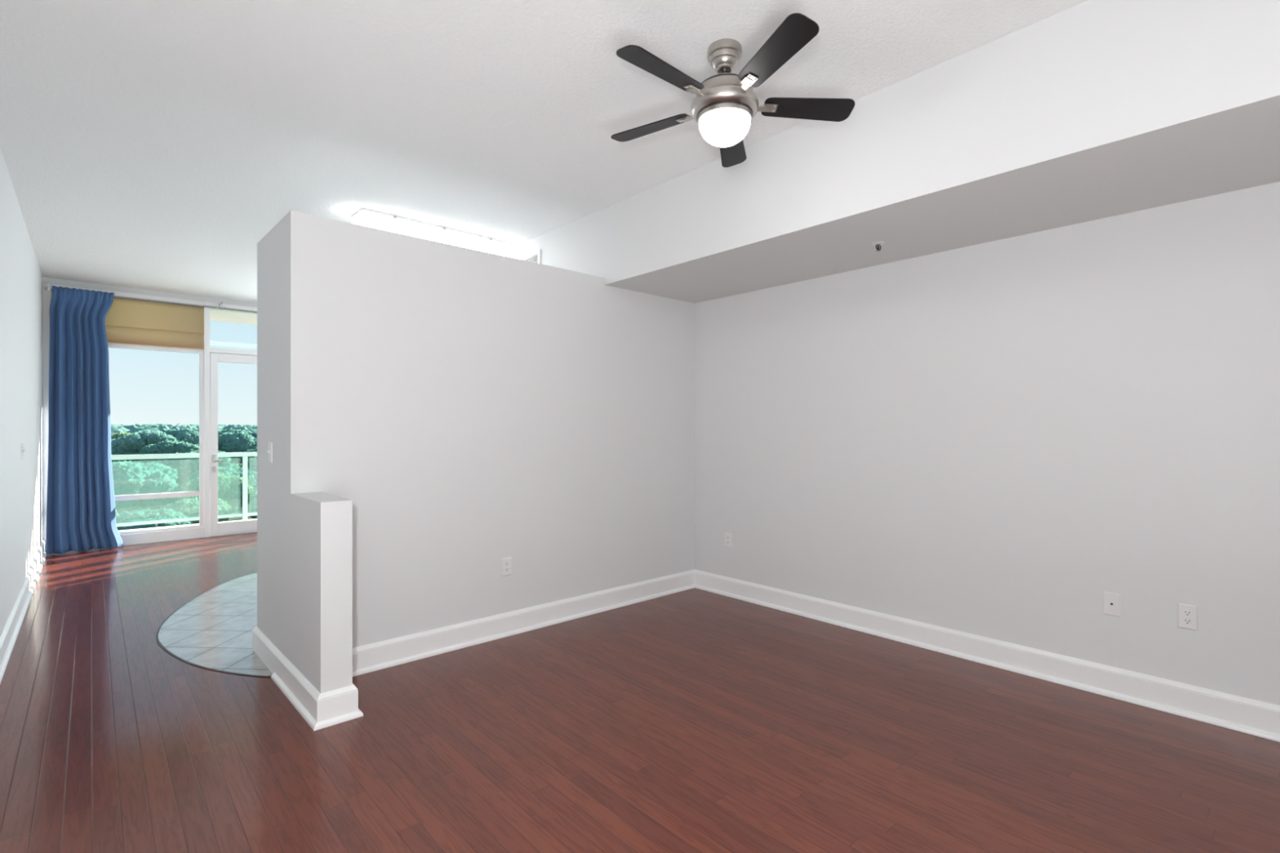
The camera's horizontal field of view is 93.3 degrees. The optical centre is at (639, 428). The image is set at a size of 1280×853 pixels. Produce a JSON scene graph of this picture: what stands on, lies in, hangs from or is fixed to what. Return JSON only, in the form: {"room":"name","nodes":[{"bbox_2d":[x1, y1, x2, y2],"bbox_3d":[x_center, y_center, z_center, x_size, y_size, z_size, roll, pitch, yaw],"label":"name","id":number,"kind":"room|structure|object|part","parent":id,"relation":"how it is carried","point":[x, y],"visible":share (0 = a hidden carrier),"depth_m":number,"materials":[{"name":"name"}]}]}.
{"room":"empty apartment bedroom","nodes":[
{"label":"empty apartment bedroom","id":0,"kind":"room"},
{"bbox_2d":[0,147,42,635],"bbox_3d":[-3.019,-0.150,2.622,0.150,3.020,10.940,0,0,-42],"label":"wall","id":1,"kind":"structure","parent":0,"point":[20,275],"depth_m":4.39,"materials":[{"name":"white paint"}]},
{"bbox_2d":[20,443,25,458],"bbox_3d":[-4.743,0.170,4.649,0.019,0.116,0.164,0,0,-42],"label":"light switch","id":2,"kind":"object","parent":1,"relation":"attached to","point":[22,450],"visible":1,"depth_m":4.61,"materials":[{"name":"white plastic"}]},
{"bbox_3d":[-4.747,0.170,4.645,0.006,0.116,0.164,0,0,-42],"label":"plate","id":3,"kind":"part","parent":2,"relation":"part of","materials":[{"name":"white plastic"}]},
{"bbox_2d":[0,539,46,683],"bbox_3d":[-2.895,1.286,2.626,0.037,0.147,10.780,0,0,-42],"label":"baseboard","id":4,"kind":"structure","parent":1,"relation":"attached to","point":[9,634],"depth_m":4.24,"materials":[{"name":"white paint"}]},
{"bbox_2d":[42,283,209,551],"bbox_3d":[-6.014,-0.117,7.154,1.500,2.963,0.149,0,0,-42],"label":"window","id":5,"kind":"structure","parent":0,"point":[202,530],"depth_m":7.36,"materials":[{"name":"white"}]},
{"bbox_2d":[50,289,204,349],"bbox_3d":[-5.961,-1.260,7.098,1.372,0.537,0.026,0,0,-42],"label":"window shade","id":6,"kind":"object","parent":5,"relation":"attached to","point":[127,321],"visible":0.7,"depth_m":7.23,"materials":[{"name":"beige fabric"}]},
{"bbox_3d":[-5.964,-1.521,7.101,1.372,0.016,0.018,0,0,-42],"label":"head rail","id":7,"kind":"part","parent":6,"relation":"part of","materials":[{"name":"brown"}]},
{"bbox_3d":[-6.006,0.130,7.149,1.375,2.214,0.060,0,0,-42],"label":"sash","id":8,"kind":"part","parent":5,"relation":"part of","materials":[{"name":"white"}]},
{"bbox_2d":[42,276,257,307],"bbox_3d":[-5.004,-1.627,8.094,4.260,0.065,0.165,0,0,-42],"label":"wall","id":9,"kind":"structure","parent":0,"point":[45,280],"depth_m":7.18,"materials":[{"name":"white paint"}]},
{"bbox_2d":[44,281,257,312],"bbox_3d":[-5.094,-1.544,7.791,3.680,0.101,0.165,0,0,-42],"label":"curtain rod","id":10,"kind":"object","parent":9,"relation":"attached to","point":[49,286],"visible":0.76,"depth_m":7.33,"materials":[{"name":"grey metal"}]},
{"bbox_2d":[45,285,123,554],"bbox_3d":[-6.158,-0.096,6.720,0.156,2.905,0.638,0,0,44],"label":"curtain","id":11,"kind":"object","parent":10,"relation":"hanging from","point":[81,512],"visible":1,"depth_m":6.69,"materials":[{"name":"blue fabric"}]},
{"bbox_3d":[-5.868,-1.512,7.004,1.405,0.014,0.014,0,0,-42],"label":"rod","id":12,"kind":"part","parent":10,"relation":"part of","materials":[{"name":"grey metal"}]},
{"bbox_3d":[-4.533,-1.512,8.214,2.280,0.021,0.021,0,0,-42],"label":"rod","id":13,"kind":"part","parent":10,"relation":"part of","materials":[{"name":"grey metal"}]},
{"bbox_2d":[209,302,257,536],"bbox_3d":[-5.077,-0.117,7.973,0.990,2.963,0.195,0,0,-42],"label":"door","id":14,"kind":"structure","parent":9,"relation":"in","point":[220,355],"depth_m":7.67,"materials":[{"name":"white"}]},
{"bbox_3d":[-5.330,0.378,7.657,0.134,0.095,0.067,0,0,-42],"label":"handle","id":15,"kind":"part","parent":14,"relation":"part of","materials":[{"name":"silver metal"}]},
{"bbox_2d":[118,518,257,531],"bbox_3d":[-5.546,1.485,8.692,7.260,0.190,1.510,0,0,-42],"label":"floor","id":16,"kind":"structure","parent":0,"point":[255,518],"depth_m":8.57,"materials":[{"name":"concrete"}]},
{"bbox_2d":[111,452,257,526],"bbox_3d":[-5.980,0.870,9.089,7.110,1.040,0.064,0,0,-42],"label":"balcony railing","id":17,"kind":"object","parent":16,"relation":"on","point":[244,455],"visible":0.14,"depth_m":8.67,"materials":[{"name":"white metal"}]},
{"bbox_3d":[-5.980,0.383,9.089,7.110,0.065,0.064,0,0,-42],"label":"rail","id":18,"kind":"part","parent":17,"relation":"part of","materials":[{"name":"white metal"}]},
{"bbox_3d":[-5.980,1.295,9.089,7.110,0.040,0.040,0,0,-42],"label":"rail","id":19,"kind":"part","parent":17,"relation":"part of","materials":[{"name":"white metal"}]},
{"bbox_3d":[-5.954,0.902,9.112,0.060,0.975,0.056,0,0,-42],"label":"post","id":20,"kind":"part","parent":17,"relation":"part of","materials":[{"name":"white metal"}]},
{"bbox_2d":[209,309,257,324],"bbox_3d":[-5.556,-1.708,8.704,7.260,0.205,1.480,0,0,-42],"label":"ceiling","id":21,"kind":"structure","parent":0,"point":[215,315],"depth_m":8.68,"materials":[{"name":"paint"}]},
{"bbox_2d":[257,209,694,693],"bbox_3d":[-0.768,0.110,4.278,3.106,2.500,1.290,0,0,-42],"label":"wall partition","id":22,"kind":"structure","parent":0,"point":[433,414],"depth_m":3.72,"materials":[{"name":"white paint"}]},
{"bbox_2d":[266,442,272,462],"bbox_3d":[-2.118,0.134,3.452,0.019,0.116,0.072,0,0,-43],"label":"light switch","id":23,"kind":"object","parent":22,"relation":"attached to","point":[269,451],"visible":1,"depth_m":3.44,"materials":[{"name":"white plastic"}]},
{"bbox_2d":[252,569,694,730],"bbox_3d":[-0.778,1.286,4.256,3.115,0.147,1.348,0,0,-42],"label":"baseboard","id":24,"kind":"structure","parent":22,"relation":"attached to","point":[319,710],"depth_m":3.64,"materials":[{"name":"white paint"}]},
{"bbox_2d":[501,556,511,576],"bbox_3d":[-0.880,0.910,3.994,0.072,0.116,0.008,0,0,-42],"label":"wall outlet","id":25,"kind":"object","parent":22,"relation":"attached to","point":[506,563],"visible":1,"depth_m":3.99,"materials":[{"name":"white plastic"}]},
{"bbox_2d":[0,0,1088,302],"bbox_3d":[-1.335,-1.735,4.048,4.560,0.150,11.090,0,0,-42],"label":"ceiling","id":26,"kind":"structure","parent":0,"point":[148,144],"depth_m":3.08,"materials":[{"name":"white paint"}]},
{"bbox_2d":[351,207,512,256],"bbox_3d":[-1.691,-1.615,5.051,1.280,0.090,0.265,0,0,-42],"label":"ceiling light","id":27,"kind":"object","parent":26,"relation":"attached to","point":[364,216],"visible":0.84,"depth_m":4.91,"materials":[{"name":"white plastic"}]},
{"bbox_2d":[610,13,854,167],"bbox_3d":[0.337,-1.453,2.619,1.067,0.414,1.111,0,0,-42],"label":"ceiling fan","id":28,"kind":"object","parent":26,"relation":"hanging from","point":[724,107],"visible":1,"depth_m":2.55,"materials":[{"name":"black wood"}]},
{"bbox_3d":[0.051,-1.411,2.838,0.403,0.006,0.131,-1,11,31],"label":"blade","id":29,"kind":"part","parent":28,"relation":"part of","materials":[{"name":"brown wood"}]},
{"bbox_3d":[0.087,-1.425,2.400,0.403,0.006,0.131,2,11,-41],"label":"blade","id":30,"kind":"part","parent":28,"relation":"part of","materials":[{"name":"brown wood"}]},
{"bbox_3d":[0.370,-1.296,2.644,0.225,0.103,0.225,0,0,-42],"label":"lamp shade","id":31,"kind":"part","parent":28,"relation":"part of","materials":[{"name":"white glass"}]},
{"bbox_3d":[0.456,-1.406,3.007,0.131,0.006,0.403,-14,-5,13],"label":"blade","id":32,"kind":"part","parent":28,"relation":"part of","materials":[{"name":"black wood"}]},
{"bbox_3d":[0.514,-1.428,2.299,0.131,0.006,0.403,15,-7,-22],"label":"blade","id":33,"kind":"part","parent":28,"relation":"part of","materials":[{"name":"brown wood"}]},
{"bbox_3d":[0.742,-1.416,2.674,0.403,0.006,0.131,0,-15,-5],"label":"blade","id":34,"kind":"part","parent":28,"relation":"part of","materials":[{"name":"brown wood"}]},
{"bbox_2d":[0,532,1279,852],"bbox_3d":[-1.335,1.420,4.048,4.560,0.120,11.090,0,0,-42],"label":"floor","id":35,"kind":"structure","parent":0,"point":[695,720],"depth_m":2.58,"materials":[{"name":"brown wood"}]},
{"bbox_2d":[155,572,272,676],"bbox_3d":[-2.079,1.358,5.364,3.513,0.004,3.388,0,0,-42],"label":"floor","id":36,"kind":"structure","parent":35,"relation":"on","point":[213,630],"depth_m":4.08,"materials":[{"name":"grey tile"}]},
{"bbox_2d":[504,0,1279,303],"bbox_3d":[0.575,-1.373,4.368,1.000,0.575,8.700,0,0,-42],"label":"soffit","id":37,"kind":"structure","parent":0,"point":[1090,110],"depth_m":2.75,"materials":[{"name":"white paint"}]},
{"bbox_2d":[515,248,541,263],"bbox_3d":[-1.064,-1.400,5.420,0.014,0.290,0.624,0,0,-42],"label":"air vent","id":38,"kind":"object","parent":37,"relation":"in","point":[535,256],"visible":0.26,"depth_m":5.27,"materials":[{"name":"white metal"}]},
{"bbox_2d":[871,241,884,251],"bbox_3d":[1.393,-1.062,3.533,0.072,0.046,0.072,0,0,-42],"label":"sprinkler","id":39,"kind":"object","parent":37,"relation":"attached to","point":[877,244],"visible":1,"depth_m":3.52,"materials":[{"name":"silver metal"}]},
{"bbox_2d":[694,181,1279,705],"bbox_3d":[0.248,-0.150,5.584,0.150,3.020,10.940,0,0,-42],"label":"wall","id":40,"kind":"structure","parent":0,"point":[994,439],"depth_m":3.36,"materials":[{"name":"white paint"}]},
{"bbox_2d":[724,532,731,547],"bbox_3d":[0.720,0.908,4.946,0.008,0.116,0.072,0,0,-42],"label":"wall outlet","id":41,"kind":"object","parent":40,"relation":"attached to","point":[727,535],"visible":1,"depth_m":4.94,"materials":[{"name":"white plastic"}]},
{"bbox_2d":[693,568,1279,742],"bbox_3d":[2.155,1.286,3.341,0.037,0.147,5.055,0,0,-42],"label":"baseboard","id":42,"kind":"structure","parent":40,"relation":"attached to","point":[1239,713],"depth_m":3.32,"materials":[{"name":"white paint"}]},
{"bbox_2d":[1102,591,1120,617],"bbox_3d":[2.408,0.895,3.085,0.007,0.116,0.072,0,0,-42],"label":"cable plate","id":43,"kind":"object","parent":40,"relation":"attached to","point":[1111,601],"visible":1,"depth_m":3.08,"materials":[{"name":"white plastic"}]},
{"bbox_2d":[1177,603,1197,631],"bbox_3d":[2.601,0.893,2.871,0.008,0.116,0.072,0,0,-42],"label":"wall outlet","id":44,"kind":"object","parent":40,"relation":"attached to","point":[1187,614],"visible":1,"depth_m":2.87,"materials":[{"name":"white plastic"}]},
{"bbox_2d":[1183,617,1191,624],"bbox_3d":[2.599,0.912,2.869,0.002,0.028,0.029,0,0,-42],"label":"socket","id":45,"kind":"object","parent":44,"relation":"attached to","point":[1186,620],"depth_m":2.87,"materials":[{"name":"white plastic"}]},
{"bbox_2d":[1183,609,1191,616],"bbox_3d":[2.599,0.874,2.869,0.002,0.028,0.029,0,0,-42],"label":"socket","id":46,"kind":"object","parent":44,"relation":"attached to","point":[1186,612],"depth_m":2.87,"materials":[{"name":"white plastic"}]},
{"label":"outside","id":47,"kind":"structure","parent":0,"visible":0},
{"bbox_2d":[175,461,257,520],"bbox_3d":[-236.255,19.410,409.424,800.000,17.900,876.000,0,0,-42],"label":"ground","id":48,"kind":"structure","parent":47,"point":[250,502],"depth_m":146.98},
{"bbox_2d":[111,431,132,439],"bbox_3d":[-154.969,15.627,182.394,12.122,29.810,11.203,0,0,-32],"label":"tree","id":49,"kind":"object","parent":48,"relation":"on","point":[115,436],"visible":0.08,"depth_m":179.76,"materials":[{"name":"green plant"}]},
{"bbox_2d":[111,430,178,463],"bbox_3d":[-129.208,16.126,157.767,14.868,31.690,13.708,0,0,-24],"label":"tree","id":50,"kind":"object","parent":48,"relation":"on","point":[130,444],"visible":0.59,"depth_m":153.01,"materials":[{"name":"green plant"}]},
{"bbox_2d":[111,460,179,512],"bbox_3d":[-84.126,21.973,98.122,14.681,33.917,13.536,0,0,-19],"label":"tree","id":51,"kind":"object","parent":48,"relation":"on","point":[129,477],"visible":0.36,"depth_m":97.16,"materials":[{"name":"green plant"}]},
{"bbox_2d":[115,507,191,530],"bbox_3d":[-67.149,23.786,82.895,12.273,26.142,11.403,0,0,18],"label":"tree","id":52,"kind":"object","parent":48,"relation":"on","point":[135,516],"visible":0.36,"depth_m":80.92,"materials":[{"name":"teal plant"}]},
{"bbox_2d":[131,461,177,479],"bbox_3d":[-98.863,19.310,118.232,13.390,25.931,12.345,0,0,-44],"label":"tree","id":53,"kind":"object","parent":48,"relation":"on","point":[165,469],"visible":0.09,"depth_m":119.29,"materials":[{"name":"green plant"}]},
{"bbox_2d":[138,440,199,463],"bbox_3d":[-116.269,17.742,150.662,11.590,30.220,12.474,0,0,27],"label":"tree","id":54,"kind":"object","parent":48,"relation":"on","point":[166,446],"visible":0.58,"depth_m":147.58,"materials":[{"name":"teal plant"}]},
{"bbox_2d":[160,427,199,487],"bbox_3d":[-129.740,15.007,171.557,12.164,30.719,13.193,0,0,31],"label":"tree","id":55,"kind":"object","parent":48,"relation":"on","point":[188,435],"visible":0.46,"depth_m":169.07,"materials":[{"name":"green plant"}]},
{"bbox_3d":[-129.294,4.390,172.181,11.649,9.485,12.593,0,0,6],"label":"crown","id":56,"kind":"part","parent":55,"relation":"part of","materials":[{"name":"green plant"}]},
{"bbox_2d":[111,422,257,435],"bbox_3d":[-197.880,4.614,283.698,203.090,16.011,170.378,0,0,-42],"label":"woods","id":57,"kind":"object","parent":48,"relation":"on","point":[133,428],"visible":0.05,"depth_m":232.57,"materials":[{"name":"green plant"}]},
{"bbox_2d":[155,448,232,484],"bbox_3d":[-98.298,18.934,133.574,11.941,28.786,12.852,0,0,1],"label":"tree","id":58,"kind":"object","parent":48,"relation":"on","point":[186,467],"visible":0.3,"depth_m":129.22,"materials":[{"name":"teal plant"}]},
{"bbox_2d":[164,497,231,524],"bbox_3d":[-69.143,22.834,94.584,9.907,24.456,9.156,0,0,21],"label":"tree","id":59,"kind":"object","parent":48,"relation":"on","point":[189,508],"visible":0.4,"depth_m":93.08,"materials":[{"name":"green plant"}]},
{"bbox_2d":[174,471,255,513],"bbox_3d":[-75.826,22.971,107.204,10.949,31.050,11.848,0,0,33],"label":"tree","id":60,"kind":"object","parent":48,"relation":"on","point":[229,487],"visible":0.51,"depth_m":105.91,"materials":[{"name":"green plant"}]},
{"bbox_2d":[187,464,257,493],"bbox_3d":[-80.957,21.542,117.344,12.550,29.217,11.660,0,0,-37],"label":"tree","id":61,"kind":"object","parent":48,"relation":"on","point":[234,470],"visible":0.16,"depth_m":116.64,"materials":[{"name":"teal plant"}]},
{"bbox_2d":[232,462,241,467],"bbox_3d":[-105.550,18.671,160.790,8.182,19.641,8.853,0,0,-26],"label":"tree","id":62,"kind":"object","parent":48,"relation":"on","point":[236,464],"visible":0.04,"depth_m":159.45,"materials":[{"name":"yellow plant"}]},
{"bbox_2d":[217,428,257,463],"bbox_3d":[-135.368,14.285,201.663,12.077,29.095,12.999,0,0,26],"label":"tree","id":63,"kind":"object","parent":48,"relation":"on","point":[228,430],"visible":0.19,"depth_m":200.14,"materials":[{"name":"teal plant"}]},
{"bbox_3d":[-135.368,3.913,201.663,12.077,8.350,12.999,0,0,26],"label":"crown","id":64,"kind":"part","parent":63,"relation":"part of","materials":[{"name":"teal plant"}]},
{"bbox_2d":[217,431,257,464],"bbox_3d":[-119.511,16.105,180.233,13.548,30.829,12.491,0,0,-32],"label":"tree","id":65,"kind":"object","parent":48,"relation":"on","point":[241,442],"visible":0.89,"depth_m":177.01,"materials":[{"name":"green plant"}]},
{"bbox_2d":[240,457,255,471],"bbox_3d":[-88.676,19.802,143.688,11.986,27.448,11.136,0,0,-1],"label":"tree","id":66,"kind":"object","parent":48,"relation":"on","point":[250,461],"visible":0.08,"depth_m":141.23,"materials":[{"name":"teal plant"}]},
{"bbox_2d":[241,447,257,460],"bbox_3d":[-108.477,17.264,174.853,9.677,24.792,10.415,0,0,13],"label":"tree","id":67,"kind":"object","parent":48,"relation":"on","point":[255,449],"visible":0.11,"depth_m":171.07,"materials":[{"name":"teal plant"}]},
{"bbox_2d":[248,495,257,519],"bbox_3d":[-60.990,23.087,104.705,11.376,28.943,10.514,0,0,-37],"label":"tree","id":68,"kind":"object","parent":48,"relation":"on","point":[253,508],"visible":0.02,"depth_m":100.67,"materials":[{"name":"green plant"}]},
{"bbox_2d":[249,456,257,472],"bbox_3d":[-79.125,20.265,135.061,12.302,32.672,13.240,0,0,-21],"label":"tree","id":69,"kind":"object","parent":48,"relation":"on","point":[254,467],"visible":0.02,"depth_m":129.35,"materials":[{"name":"teal plant"}]}
]}

